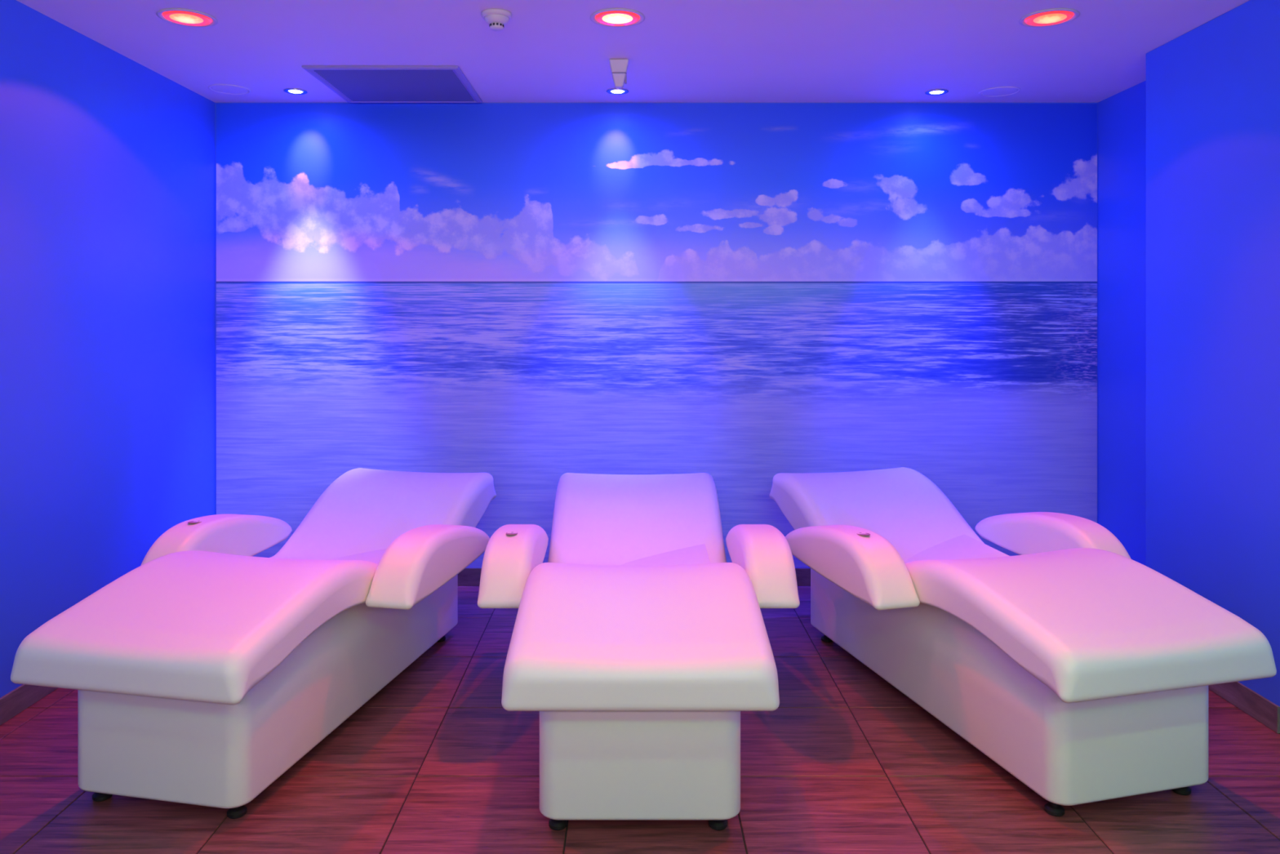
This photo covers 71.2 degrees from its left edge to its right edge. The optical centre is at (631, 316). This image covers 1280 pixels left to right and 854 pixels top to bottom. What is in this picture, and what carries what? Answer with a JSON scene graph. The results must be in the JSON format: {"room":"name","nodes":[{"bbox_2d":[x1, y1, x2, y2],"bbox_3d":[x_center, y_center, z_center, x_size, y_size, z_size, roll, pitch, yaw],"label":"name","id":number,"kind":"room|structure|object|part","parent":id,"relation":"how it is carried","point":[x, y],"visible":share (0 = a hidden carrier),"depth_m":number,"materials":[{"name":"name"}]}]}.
{"room":"spa","nodes":[
{"label":"spa","id":0,"kind":"room"},
{"bbox_2d":[0,0,214,697],"bbox_3d":[-2.302,0.146,1.518,0.120,2.600,6.835,0,0,0],"label":"wall","id":1,"kind":"structure","parent":0,"point":[107,161],"depth_m":3.71,"materials":[{"name":"blue paint"}]},
{"bbox_2d":[0,684,57,724],"bbox_3d":[-2.237,1.399,1.458,0.010,0.094,6.713,0,0,0],"label":"baseboard","id":2,"kind":"structure","parent":1,"relation":"attached to","point":[22,697],"depth_m":3.26,"materials":[{"name":"brown wood"}]},
{"bbox_2d":[16,0,1249,102],"bbox_3d":[0.135,-1.214,1.458,4.994,0.120,6.955,0,0,0],"label":"ceiling","id":3,"kind":"structure","parent":0,"point":[548,51],"depth_m":3.73,"materials":[{"name":"white paint"}]},
{"bbox_2d":[156,8,217,26],"bbox_3d":[-1.710,-1.147,3.445,0.212,0.017,0.212,0,0,0],"label":"recessed light","id":4,"kind":"object","parent":3,"relation":"in","point":[184,17],"visible":1,"depth_m":3.42,"materials":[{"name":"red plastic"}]},
{"bbox_3d":[-1.710,-1.143,3.436,0.121,0.008,0.121,0,0,0],"label":"bulb","id":5,"kind":"part","parent":4,"relation":"part of","materials":[{"name":"orange"}]},
{"bbox_2d":[208,84,251,94],"bbox_3d":[-2.035,-1.152,4.530,0.200,0.006,0.200,0,0,0],"label":"round cover","id":6,"kind":"object","parent":3,"relation":"attached to","point":[220,88],"visible":1,"depth_m":4.52,"materials":[{"name":"white paint"}]},
{"bbox_2d":[283,88,307,94],"bbox_3d":[-1.714,-1.151,4.565,0.116,0.011,0.116,0,0,0],"label":"recessed light","id":7,"kind":"object","parent":3,"relation":"in","point":[291,91],"visible":1,"depth_m":4.55,"materials":[{"name":"silver metal"}]},
{"bbox_3d":[-1.714,-1.149,4.565,0.069,0.008,0.069,0,0,0],"label":"bulb","id":8,"kind":"part","parent":7,"relation":"part of","materials":[{"name":"white glass"}]},
{"bbox_2d":[301,66,482,102],"bbox_3d":[-1.155,-1.147,4.440,0.719,0.013,0.670,0,0,0],"label":"ceiling vent","id":9,"kind":"object","parent":3,"relation":"in","point":[353,84],"visible":1,"depth_m":4.39,"materials":[{"name":"metal"}]},
{"bbox_2d":[481,8,511,31],"bbox_3d":[-0.512,-1.123,3.400,0.116,0.060,0.116,0,0,0],"label":"smoke detector","id":10,"kind":"object","parent":3,"relation":"attached to","point":[496,19],"visible":1,"depth_m":3.37,"materials":[{"name":"white plastic"}]},
{"bbox_2d":[590,8,644,26],"bbox_3d":[-0.053,-1.147,3.445,0.212,0.017,0.212,0,0,0],"label":"recessed light","id":11,"kind":"object","parent":3,"relation":"in","point":[613,17],"visible":1,"depth_m":3.42,"materials":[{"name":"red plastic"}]},
{"bbox_3d":[-0.053,-1.143,3.436,0.121,0.008,0.121,0,0,0],"label":"bulb","id":12,"kind":"part","parent":11,"relation":"part of","materials":[{"name":"orange"}]},
{"bbox_2d":[606,88,628,94],"bbox_3d":[-0.070,-1.151,4.565,0.116,0.011,0.116,0,0,0],"label":"recessed light","id":13,"kind":"object","parent":3,"relation":"in","point":[615,91],"visible":0.99,"depth_m":4.55,"materials":[{"name":"silver metal"}]},
{"bbox_3d":[-0.070,-1.149,4.565,0.069,0.008,0.069,0,0,0],"label":"bulb","id":14,"kind":"part","parent":13,"relation":"part of","materials":[{"name":"white glass"}]},
{"bbox_2d":[608,58,628,88],"bbox_3d":[-0.055,-1.091,4.020,0.088,0.123,0.059,0,0,0],"label":"ceiling sensor","id":15,"kind":"object","parent":3,"relation":"attached to","point":[619,67],"visible":1,"depth_m":4.00,"materials":[{"name":"white plastic"}]},
{"bbox_2d":[924,88,948,95],"bbox_3d":[1.565,-1.151,4.580,0.116,0.011,0.116,0,0,0],"label":"recessed light","id":16,"kind":"object","parent":3,"relation":"in","point":[936,91],"visible":1,"depth_m":4.57,"materials":[{"name":"silver metal"}]},
{"bbox_3d":[1.565,-1.149,4.580,0.069,0.008,0.069,0,0,0],"label":"bulb","id":17,"kind":"part","parent":16,"relation":"part of","materials":[{"name":"white"}]},
{"bbox_2d":[978,86,1020,97],"bbox_3d":[1.885,-1.152,4.575,0.200,0.006,0.200,0,0,0],"label":"round cover","id":18,"kind":"object","parent":3,"relation":"attached to","point":[1002,91],"visible":1,"depth_m":4.57,"materials":[{"name":"white paint"}]},
{"bbox_2d":[1018,8,1079,26],"bbox_3d":[1.610,-1.147,3.445,0.212,0.017,0.212,0,0,0],"label":"recessed light","id":19,"kind":"object","parent":3,"relation":"in","point":[1050,17],"visible":1,"depth_m":3.42,"materials":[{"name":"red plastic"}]},
{"bbox_3d":[1.610,-1.143,3.436,0.121,0.008,0.121,0,0,0],"label":"bulb","id":20,"kind":"part","parent":19,"relation":"part of","materials":[{"name":"orange"}]},
{"bbox_2d":[0,585,1279,853],"bbox_3d":[0.135,1.496,1.458,4.994,0.100,6.955,0,0,0],"label":"floor","id":21,"kind":"structure","parent":0,"point":[434,762],"depth_m":2.71,"materials":[{"name":"wood"}]},
{"bbox_2d":[10,467,496,818],"bbox_3d":[-1.204,1.091,3.417,1.090,0.709,1.980,0,0,12],"label":"lounger","id":22,"kind":"object","parent":21,"relation":"on","point":[202,673],"visible":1,"depth_m":2.76,"materials":[{"name":"white leather"}]},
{"bbox_3d":[-1.291,0.939,2.995,0.735,0.239,1.120,0,0,12],"label":"seat","id":23,"kind":"part","parent":22,"relation":"part of","materials":[{"name":"white leather"}]},
{"bbox_3d":[-1.670,0.786,3.426,0.042,0.004,0.072,0,-7,12],"label":"control panel","id":24,"kind":"part","parent":22,"relation":"part of","materials":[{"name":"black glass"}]},
{"bbox_3d":[-1.642,0.885,3.565,0.173,0.198,0.769,0,0,12],"label":"armrest","id":25,"kind":"part","parent":22,"relation":"part of","materials":[{"name":"white leather"}]},
{"bbox_3d":[-1.090,0.902,3.969,0.735,0.332,0.852,0,0,12],"label":"backrest","id":26,"kind":"part","parent":22,"relation":"part of","materials":[{"name":"white leather"}]},
{"bbox_3d":[-0.744,0.885,3.380,0.173,0.198,0.769,0,0,12],"label":"armrest","id":27,"kind":"part","parent":22,"relation":"part of","materials":[{"name":"white leather"}]},
{"bbox_2d":[477,472,799,830],"bbox_3d":[0.025,1.091,3.330,1.090,0.709,1.980,0,0,0],"label":"lounger","id":28,"kind":"object","parent":21,"relation":"on","point":[639,651],"visible":1,"depth_m":2.49,"materials":[{"name":"white leather"}]},
{"bbox_3d":[-0.434,0.885,3.388,0.173,0.198,0.769,0,0,0],"label":"armrest","id":29,"kind":"part","parent":28,"relation":"part of","materials":[{"name":"white leather"}]},
{"bbox_3d":[0.025,0.902,3.894,0.735,0.332,0.852,0,0,0],"label":"backrest","id":30,"kind":"part","parent":28,"relation":"part of","materials":[{"name":"white leather"}]},
{"bbox_3d":[0.025,0.939,2.900,0.735,0.239,1.120,0,0,0],"label":"seat","id":31,"kind":"part","parent":28,"relation":"part of","materials":[{"name":"white leather"}]},
{"bbox_3d":[0.483,0.885,3.388,0.173,0.198,0.769,0,0,0],"label":"armrest","id":32,"kind":"part","parent":28,"relation":"part of","materials":[{"name":"white leather"}]},
{"bbox_2d":[768,466,1276,816],"bbox_3d":[1.262,1.091,3.433,1.090,0.709,1.980,0,0,-15],"label":"lounger","id":33,"kind":"object","parent":21,"relation":"on","point":[1083,670],"visible":1,"depth_m":2.80,"materials":[{"name":"white leather"}]},
{"bbox_3d":[0.804,0.885,3.373,0.173,0.198,0.769,0,0,-15],"label":"armrest","id":34,"kind":"part","parent":33,"relation":"part of","materials":[{"name":"white leather"}]},
{"bbox_3d":[0.839,0.786,3.236,0.042,0.004,0.072,0,-7,-15],"label":"control panel","id":35,"kind":"part","parent":33,"relation":"part of","materials":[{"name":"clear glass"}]},
{"bbox_3d":[1.120,0.902,3.979,0.735,0.332,0.852,0,0,-15],"label":"backrest","id":36,"kind":"part","parent":33,"relation":"part of","materials":[{"name":"white leather"}]},
{"bbox_3d":[1.691,0.885,3.604,0.173,0.198,0.769,0,0,-15],"label":"armrest","id":37,"kind":"part","parent":33,"relation":"part of","materials":[{"name":"white leather"}]},
{"bbox_3d":[1.370,0.939,3.017,0.735,0.239,1.120,0,0,-15],"label":"seat","id":38,"kind":"part","parent":33,"relation":"part of","materials":[{"name":"white leather"}]},
{"bbox_2d":[214,102,1097,514],"bbox_3d":[0.135,0.146,4.875,4.754,2.600,0.120,0,0,0],"label":"wall","id":39,"kind":"structure","parent":0,"point":[215,103],"depth_m":4.82,"materials":[{"name":"blue paint"}]},
{"bbox_2d":[457,568,810,585],"bbox_3d":[0.135,1.399,4.810,4.730,0.094,0.010,0,0,0],"label":"baseboard","id":40,"kind":"structure","parent":39,"relation":"attached to","point":[468,576],"depth_m":4.80,"materials":[{"name":"brown wood"}]},
{"bbox_2d":[216,103,1097,568],"bbox_3d":[0.137,0.101,4.813,4.742,2.498,0.004,0,0,0],"label":"mural","id":41,"kind":"object","parent":39,"relation":"attached to","point":[526,296],"visible":0.79,"depth_m":4.81},
{"bbox_2d":[1097,80,1146,565],"bbox_3d":[2.572,0.146,4.400,0.120,2.600,1.070,0,0,0],"label":"wall","id":42,"kind":"structure","parent":0,"point":[1122,116],"depth_m":4.57,"materials":[{"name":"blue paint"}]},
{"bbox_2d":[1146,0,1279,706],"bbox_3d":[2.442,0.146,1.008,0.380,2.600,5.815,0,0,0],"label":"wall","id":43,"kind":"structure","parent":0,"point":[1213,89],"depth_m":3.42,"materials":[{"name":"blue paint"}]},
{"bbox_2d":[1208,681,1279,733],"bbox_3d":[2.247,1.399,3.513,0.010,0.094,0.823,0,0,0],"label":"baseboard","id":44,"kind":"structure","parent":43,"relation":"attached to","point":[1260,708],"depth_m":3.23,"materials":[{"name":"brown wood"}]}
]}

